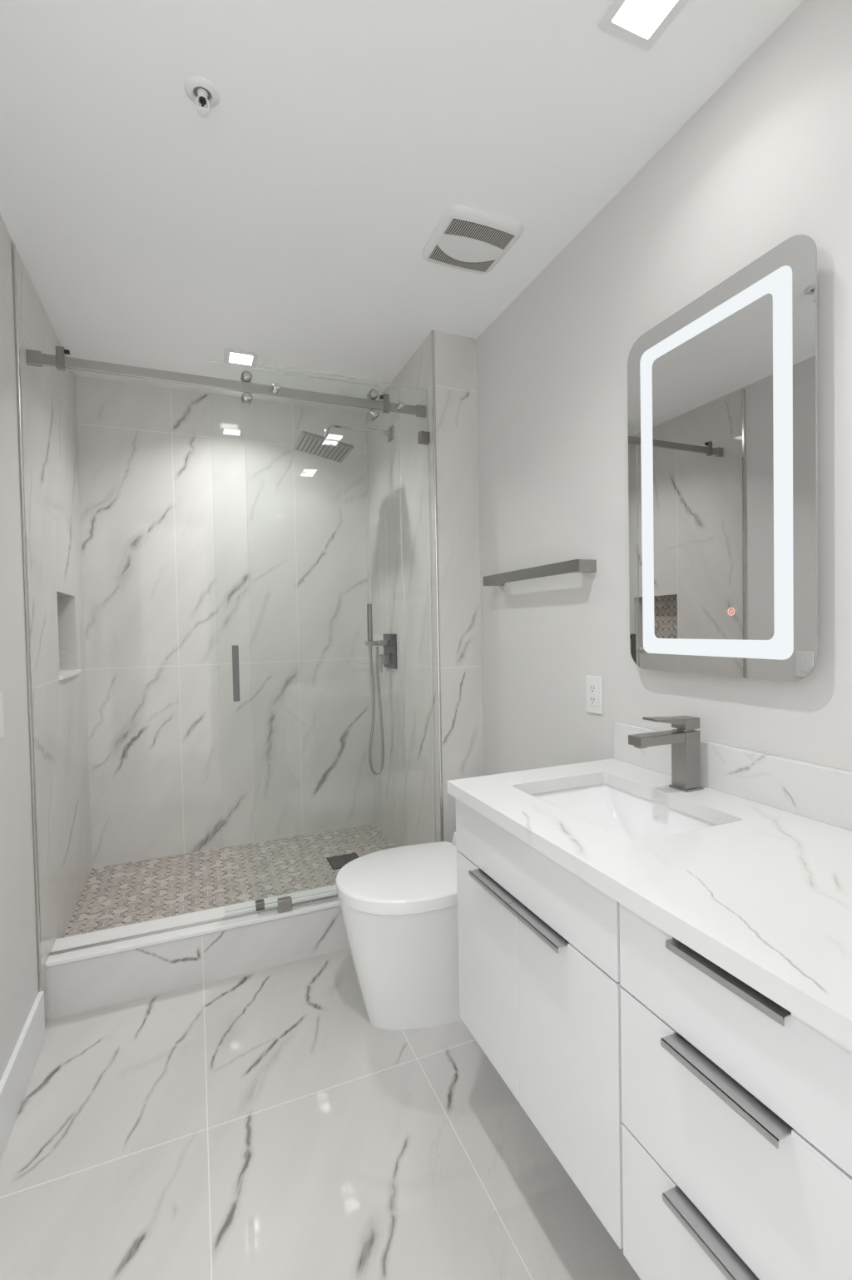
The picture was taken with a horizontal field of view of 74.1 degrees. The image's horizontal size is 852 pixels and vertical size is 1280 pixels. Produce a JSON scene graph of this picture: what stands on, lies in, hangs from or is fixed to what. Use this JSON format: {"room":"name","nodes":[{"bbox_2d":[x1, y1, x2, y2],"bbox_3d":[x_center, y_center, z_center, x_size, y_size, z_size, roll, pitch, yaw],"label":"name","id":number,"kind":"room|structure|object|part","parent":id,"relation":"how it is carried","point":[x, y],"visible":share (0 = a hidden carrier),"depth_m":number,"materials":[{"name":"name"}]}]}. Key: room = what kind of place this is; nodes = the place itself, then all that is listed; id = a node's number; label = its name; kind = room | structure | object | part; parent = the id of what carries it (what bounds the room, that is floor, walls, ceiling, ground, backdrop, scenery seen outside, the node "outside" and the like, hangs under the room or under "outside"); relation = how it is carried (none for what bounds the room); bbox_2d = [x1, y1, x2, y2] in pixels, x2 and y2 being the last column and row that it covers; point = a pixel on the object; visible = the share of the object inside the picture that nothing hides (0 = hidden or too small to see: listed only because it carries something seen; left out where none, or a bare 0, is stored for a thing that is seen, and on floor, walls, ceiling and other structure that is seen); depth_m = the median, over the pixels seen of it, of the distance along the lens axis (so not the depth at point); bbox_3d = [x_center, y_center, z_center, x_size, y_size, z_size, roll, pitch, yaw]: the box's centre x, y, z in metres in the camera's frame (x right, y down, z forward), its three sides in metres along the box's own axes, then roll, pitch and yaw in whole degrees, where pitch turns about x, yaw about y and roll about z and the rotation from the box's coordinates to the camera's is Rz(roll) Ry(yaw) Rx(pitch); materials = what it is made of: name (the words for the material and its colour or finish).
{"room":"bathroom","nodes":[
{"label":"bathroom","id":0,"kind":"room"},
{"bbox_2d":[0,214,92,1080],"bbox_3d":[-1.009,0.027,1.089,0.100,2.420,3.242,-2,1,-22],"label":"wall","id":1,"kind":"structure","parent":0,"point":[48,393],"depth_m":1.84,"materials":[{"name":"tile"}]},
{"bbox_2d":[0,693,4,738],"bbox_3d":[-1.086,0.195,1.431,0.009,0.114,0.078,-2,1,-22],"label":"light switch","id":2,"kind":"object","parent":1,"relation":"attached to","point":[2,721],"visible":1,"depth_m":1.45,"materials":[{"name":"white plastic"}]},
{"bbox_2d":[0,991,45,1161],"bbox_3d":[-0.771,1.166,0.740,0.014,0.150,2.140,-2,1,-22],"label":"baseboard","id":3,"kind":"structure","parent":1,"relation":"attached to","point":[16,1078],"depth_m":1.49,"materials":[{"name":"white wood"}]},
{"bbox_2d":[11,243,43,992],"bbox_3d":[-1.205,0.023,1.708,0.009,2.405,0.016,-2,1,-22],"label":"trim","id":4,"kind":"structure","parent":1,"relation":"attached to","point":[13,246],"depth_m":1.70,"materials":[{"name":"metal"}]},
{"bbox_2d":[59,669,80,679],"bbox_3d":[-1.473,0.139,2.259,0.097,0.014,0.369,-2,1,-22],"label":"trim","id":5,"kind":"structure","parent":1,"relation":"attached to","point":[64,674],"depth_m":2.26,"materials":[{"name":"white stone"}]},
{"bbox_2d":[75,376,375,868],"bbox_3d":[-0.871,-0.021,2.953,1.775,2.420,0.100,-2,1,-22],"label":"wall","id":6,"kind":"structure","parent":0,"point":[147,461],"depth_m":2.83,"materials":[{"name":"tile"}]},
{"bbox_2d":[62,823,396,937],"bbox_3d":[-0.779,1.125,2.554,1.379,0.145,0.742,-2,1,-22],"label":"floor","id":7,"kind":"structure","parent":0,"point":[134,892],"depth_m":2.51,"materials":[{"name":"tile"}]},
{"bbox_2d":[326,853,358,869],"bbox_3d":[-0.383,1.040,2.657,0.144,0.004,0.144,-2,1,-22],"label":"floor drain","id":8,"kind":"object","parent":7,"relation":"on","point":[338,861],"visible":0.7,"depth_m":2.66,"materials":[{"name":"black metal"}]},
{"bbox_2d":[0,947,640,1279],"bbox_3d":[-0.230,1.263,1.484,1.775,0.100,3.342,-2,1,-22],"label":"floor","id":9,"kind":"structure","parent":0,"point":[258,1124],"depth_m":1.34,"materials":[{"name":"tile"}]},
{"bbox_2d":[45,905,349,1020],"bbox_3d":[-0.611,1.117,2.142,1.379,0.174,0.147,-2,1,-22],"label":"shower curb","id":10,"kind":"object","parent":9,"relation":"on","point":[82,985],"visible":0.5,"depth_m":1.97,"materials":[{"name":"tile"}]},
{"bbox_2d":[44,884,340,967],"bbox_3d":[-0.612,1.023,2.140,1.379,0.014,0.158,-2,1,-22],"label":"cap","id":11,"kind":"object","parent":10,"relation":"on","point":[98,936],"visible":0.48,"depth_m":2.01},
{"bbox_2d":[49,894,337,955],"bbox_3d":[-0.602,1.013,2.112,1.374,0.007,0.008,-2,1,-22],"label":"threshold strip","id":12,"kind":"object","parent":11,"relation":"on","point":[334,895],"visible":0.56,"depth_m":2.00,"materials":[{"name":"silver metal"}]},
{"bbox_2d":[255,898,264,910],"bbox_3d":[-0.628,1.001,2.131,0.030,0.030,0.034,-2,1,-22],"label":"guide","id":13,"kind":"object","parent":11,"relation":"on","point":[260,905],"visible":1,"depth_m":2.12,"materials":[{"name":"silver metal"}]},
{"bbox_2d":[243,361,436,914],"bbox_3d":[-0.307,-0.002,2.191,0.720,2.022,0.038,-2,1,-22],"label":"fixed glass panel","id":14,"kind":"object","parent":11,"relation":"on","point":[284,904],"visible":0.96,"depth_m":2.18,"materials":[{"name":"clear glass"}]},
{"bbox_2d":[335,831,461,1030],"bbox_3d":[0.057,0.956,1.878,0.706,0.484,0.402,-2,1,-22],"label":"toilet","id":15,"kind":"object","parent":9,"relation":"on","point":[399,905],"visible":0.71,"depth_m":1.71,"materials":[{"name":"ceramic"}]},
{"bbox_3d":[-0.061,0.767,1.826,0.459,0.046,0.402,-2,1,-22],"label":"lid","id":16,"kind":"part","parent":15,"relation":"part of","materials":[{"name":"ceramic"}]},
{"bbox_3d":[0.062,0.994,1.880,0.696,0.408,0.382,-2,1,-22],"label":"bowl","id":17,"kind":"part","parent":15,"relation":"part of","materials":[{"name":"ceramic"}]},
{"bbox_2d":[0,0,803,413],"bbox_3d":[-0.278,-1.256,1.424,1.775,0.100,3.342,-2,1,-22],"label":"ceiling","id":18,"kind":"structure","parent":0,"point":[290,224],"depth_m":1.40,"materials":[{"name":"paint"}]},
{"bbox_2d":[184,75,219,118],"bbox_3d":[-0.488,-1.173,1.233,0.072,0.048,0.072,-2,1,-22],"label":"sprinkler","id":19,"kind":"object","parent":18,"relation":"attached to","point":[200,90],"visible":1,"depth_m":1.23,"materials":[{"name":"white metal"}]},
{"bbox_3d":[-0.488,-1.170,1.233,0.015,0.025,0.015,-2,1,-22],"label":"bulb","id":20,"kind":"part","parent":19,"relation":"part of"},
{"bbox_2d":[223,348,257,367],"bbox_3d":[-0.800,-1.217,2.438,0.132,0.006,0.132,-2,1,-22],"label":"recessed light","id":21,"kind":"object","parent":18,"relation":"in","point":[231,356],"visible":0.97,"depth_m":2.43,"materials":[{"name":"white plastic"}]},
{"bbox_2d":[229,352,253,364],"bbox_3d":[-0.800,-1.218,2.438,0.090,0.003,0.090,-2,1,-22],"label":"diffuser","id":22,"kind":"object","parent":21,"relation":"attached to","point":[235,358],"depth_m":2.43,"materials":[{"name":"white plastic"}]},
{"bbox_2d":[421,203,522,274],"bbox_3d":[0.137,-1.211,1.724,0.246,0.020,0.246,-2,1,-22],"label":"exhaust fan","id":23,"kind":"object","parent":18,"relation":"attached to","point":[465,238],"visible":1,"depth_m":1.69,"materials":[{"name":"white plastic"}]},
{"bbox_2d":[428,244,495,272],"bbox_3d":[0.113,-1.204,1.783,0.202,0.001,0.071,-2,1,-22],"label":"grille","id":24,"kind":"object","parent":23,"relation":"attached to","point":[452,255],"depth_m":1.78,"materials":[{"name":"grey plastic"}]},
{"bbox_2d":[444,218,515,249],"bbox_3d":[0.160,-1.202,1.670,0.202,0.001,0.072,-2,1,-22],"label":"grille","id":25,"kind":"object","parent":23,"relation":"attached to","point":[477,232],"depth_m":1.67,"materials":[{"name":"grey plastic"}]},
{"bbox_2d":[597,0,688,50],"bbox_3d":[0.421,-1.208,1.073,0.132,0.006,0.132,-2,1,-22],"label":"recessed light","id":26,"kind":"object","parent":18,"relation":"in","point":[641,23],"visible":1,"depth_m":1.10,"materials":[{"name":"white metal"}]},
{"bbox_2d":[612,0,676,38],"bbox_3d":[0.421,-1.208,1.073,0.090,0.003,0.090,-2,1,-22],"label":"diffuser","id":27,"kind":"object","parent":26,"relation":"attached to","point":[631,18],"depth_m":1.09,"materials":[{"name":"white plastic"}]},
{"bbox_2d":[366,331,483,847],"bbox_3d":[-0.038,-0.032,2.739,0.196,2.420,0.930,-2,1,-22],"label":"wall","id":28,"kind":"structure","parent":0,"point":[455,356],"depth_m":2.38,"materials":[{"name":"tile"}]},
{"bbox_2d":[26,345,426,417],"bbox_3d":[-0.639,-0.935,2.067,1.379,0.071,0.018,-2,1,-22],"label":"shower rail","id":29,"kind":"object","parent":28,"relation":"attached to","point":[34,358],"visible":1,"depth_m":2.00,"materials":[{"name":"metal"}]},
{"bbox_2d":[209,360,407,912],"bbox_3d":[-0.422,-0.009,2.181,0.724,2.017,0.047,-2,1,-22],"label":"door","id":30,"kind":"structure","parent":29,"relation":"hanging from","point":[373,414],"depth_m":2.10,"materials":[{"name":"clear glass"}]},
{"bbox_3d":[-0.699,0.122,2.070,0.022,0.205,0.030,-2,1,-22],"label":"door handle","id":31,"kind":"part","parent":30,"relation":"part of","materials":[{"name":"grey metal"}]},
{"bbox_2d":[292,422,393,462],"bbox_3d":[-0.376,-0.944,2.642,0.454,0.159,0.236,-2,1,-22],"label":"shower","id":32,"kind":"object","parent":28,"relation":"attached to","point":[324,447],"visible":1,"depth_m":2.61,"materials":[{"name":"silver metal"}]},
{"bbox_3d":[-0.476,-0.888,2.602,0.234,0.055,0.236,-2,1,-22],"label":"head plate","id":33,"kind":"part","parent":32,"relation":"part of","materials":[{"name":"silver metal"}]},
{"bbox_3d":[-0.327,-0.959,2.662,0.340,0.108,0.021,-2,1,-22],"label":"arm","id":34,"kind":"part","parent":32,"relation":"part of","materials":[{"name":"silver metal"}]},
{"bbox_2d":[365,634,396,672],"bbox_3d":[-0.233,0.066,2.795,0.128,0.190,0.176,-2,1,-22],"label":"shower valve","id":35,"kind":"object","parent":28,"relation":"attached to","point":[389,658],"visible":1,"depth_m":2.78,"materials":[{"name":"black metal"}]},
{"bbox_2d":[367,603,384,774],"bbox_3d":[-0.252,0.245,2.790,0.081,0.848,0.025,-2,1,-22],"label":"shower","id":36,"kind":"object","parent":35,"relation":"attached to","point":[369,624],"visible":0.98,"depth_m":2.78,"materials":[{"name":"silver metal"}]},
{"bbox_3d":[-0.225,0.123,2.800,0.012,0.075,0.016,-2,1,-22],"label":"lever","id":37,"kind":"part","parent":35,"relation":"part of","materials":[{"name":"silver metal"}]},
{"bbox_3d":[-0.204,0.095,2.807,0.043,0.050,0.050,-2,1,-22],"label":"knob","id":38,"kind":"part","parent":35,"relation":"part of","materials":[{"name":"silver metal"}]},
{"bbox_3d":[-0.180,0.054,2.817,0.012,0.170,0.176,-2,1,-22],"label":"plate","id":39,"kind":"part","parent":35,"relation":"part of","materials":[{"name":"black metal"}]},
{"bbox_2d":[431,330,443,841],"bbox_3d":[0.049,-0.022,2.273,0.010,2.420,0.010,-2,1,-22],"label":"trim","id":40,"kind":"structure","parent":28,"relation":"attached to","point":[432,331],"depth_m":2.26,"materials":[{"name":"metal"}]},
{"bbox_2d":[476,0,851,775],"bbox_3d":[0.539,-0.018,1.726,0.100,2.420,3.242,-2,1,-22],"label":"wall","id":41,"kind":"structure","parent":0,"point":[766,161],"depth_m":1.50,"materials":[{"name":"paint"}]},
{"bbox_2d":[483,559,596,585],"bbox_3d":[0.362,-0.223,1.917,0.072,0.036,0.573,-2,1,-22],"label":"towel bar","id":42,"kind":"object","parent":41,"relation":"attached to","point":[582,566],"visible":1,"depth_m":1.79,"materials":[{"name":"silver metal"}]},
{"bbox_3d":[0.265,-0.227,2.166,0.062,0.036,0.040,-2,1,-22],"label":"post","id":43,"kind":"part","parent":42,"relation":"part of","materials":[{"name":"silver metal"}]},
{"bbox_3d":[0.468,-0.219,1.673,0.062,0.036,0.040,-2,1,-22],"label":"post","id":44,"kind":"part","parent":42,"relation":"part of","materials":[{"name":"silver metal"}]},
{"bbox_2d":[585,674,602,714],"bbox_3d":[0.502,0.164,1.687,0.009,0.112,0.070,-2,1,-22],"label":"wall outlet","id":45,"kind":"object","parent":41,"relation":"attached to","point":[593,683],"visible":1,"depth_m":1.68,"materials":[{"name":"white plastic"}]},
{"bbox_2d":[589,683,596,706],"bbox_3d":[0.499,0.164,1.686,0.002,0.066,0.033,-2,1,-22],"label":"receptacle","id":46,"kind":"object","parent":45,"relation":"attached to","point":[592,687],"depth_m":1.68,"materials":[{"name":"white plastic"}]},
{"bbox_2d":[455,798,851,1279],"bbox_3d":[0.491,0.658,1.044,0.542,0.558,0.967,-2,1,-22],"label":"vanity cabinet","id":47,"kind":"object","parent":41,"relation":"attached to","point":[705,1123],"visible":0.78,"depth_m":0.80,"materials":[{"name":"paint"}]},
{"bbox_3d":[0.141,0.730,1.272,0.018,0.417,0.280,-2,1,-22],"label":"door","id":48,"kind":"part","parent":47,"relation":"part of","materials":[{"name":"paint"}]},
{"bbox_3d":[0.145,0.530,1.211,0.034,0.010,0.167,-2,1,-22],"label":"handle","id":49,"kind":"part","parent":47,"relation":"part of","materials":[{"name":"metal"}]},
{"bbox_3d":[0.191,0.452,1.130,0.018,0.136,0.573,-2,1,-22],"label":"fixed panel","id":50,"kind":"part","parent":47,"relation":"part of","materials":[{"name":"paint"}]},
{"bbox_3d":[0.209,0.533,1.054,0.034,0.010,0.167,-2,1,-22],"label":"handle","id":51,"kind":"part","parent":47,"relation":"part of","materials":[{"name":"metal"}]},
{"bbox_3d":[0.250,0.734,1.007,0.018,0.417,0.291,-2,1,-22],"label":"door","id":52,"kind":"part","parent":47,"relation":"part of","materials":[{"name":"paint"}]},
{"bbox_2d":[446,758,851,1051],"bbox_3d":[0.489,0.364,1.039,0.534,0.030,0.998,-2,1,-22],"label":"countertop","id":53,"kind":"structure","parent":47,"relation":"on","point":[763,894],"depth_m":0.86,"materials":[{"name":"stone"}]},
{"bbox_2d":[530,783,719,843],"bbox_3d":[0.410,0.442,1.220,0.318,0.129,0.438,-2,1,-22],"label":"sink","id":54,"kind":"object","parent":53,"relation":"in","point":[630,817],"visible":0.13,"depth_m":1.38,"materials":[{"name":"ceramic"}]},
{"bbox_2d":[628,715,703,792],"bbox_3d":[0.540,0.258,1.272,0.176,0.170,0.051,-2,1,-22],"label":"faucet","id":55,"kind":"object","parent":53,"relation":"on","point":[685,741],"visible":1,"depth_m":1.27,"materials":[{"name":"metal"}]},
{"bbox_3d":[0.517,0.223,1.262,0.128,0.026,0.041,-2,1,-22],"label":"spout","id":56,"kind":"part","parent":55,"relation":"part of","materials":[{"name":"metal"}]},
{"bbox_3d":[0.556,0.188,1.278,0.130,0.031,0.043,-2,1,-22],"label":"lever","id":57,"kind":"part","parent":55,"relation":"part of","materials":[{"name":"metal"}]},
{"bbox_3d":[0.599,0.339,1.298,0.052,0.005,0.051,-2,1,-22],"label":"plate","id":58,"kind":"part","parent":55,"relation":"part of","materials":[{"name":"metal"}]},
{"bbox_3d":[0.384,0.846,0.690,0.018,0.205,0.388,-2,1,-22],"label":"drawer","id":59,"kind":"part","parent":47,"relation":"part of","materials":[{"name":"paint"}]},
{"bbox_3d":[0.365,0.751,0.691,0.034,0.010,0.163,-2,1,-22],"label":"handle","id":60,"kind":"part","parent":47,"relation":"part of","materials":[{"name":"metal"}]},
{"bbox_3d":[0.361,0.539,0.686,0.034,0.010,0.163,-2,1,-22],"label":"handle","id":61,"kind":"part","parent":47,"relation":"part of","materials":[{"name":"metal"}]},
{"bbox_3d":[0.363,0.408,0.684,0.024,0.010,0.163,-2,1,-22],"label":"handle","id":62,"kind":"part","parent":47,"relation":"part of","materials":[{"name":"metal"}]},
{"bbox_3d":[0.376,0.459,0.680,0.018,0.136,0.388,-2,1,-22],"label":"drawer","id":63,"kind":"part","parent":47,"relation":"part of","materials":[{"name":"paint"}]},
{"bbox_3d":[0.380,0.635,0.685,0.018,0.209,0.388,-2,1,-22],"label":"drawer","id":64,"kind":"part","parent":47,"relation":"part of","materials":[{"name":"paint"}]},
{"bbox_2d":[627,234,818,681],"bbox_3d":[0.642,-0.345,1.266,0.041,0.845,0.482,-2,1,-22],"label":"led mirror","id":65,"kind":"object","parent":41,"relation":"attached to","point":[722,391],"visible":1,"depth_m":1.20,"materials":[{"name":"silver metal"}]},
{"bbox_2d":[613,721,851,830],"bbox_3d":[0.727,0.291,1.135,0.018,0.103,0.996,-2,1,-22],"label":"backsplash","id":66,"kind":"structure","parent":41,"relation":"attached to","point":[818,792],"depth_m":1.17,"materials":[{"name":"stone"}]}
]}

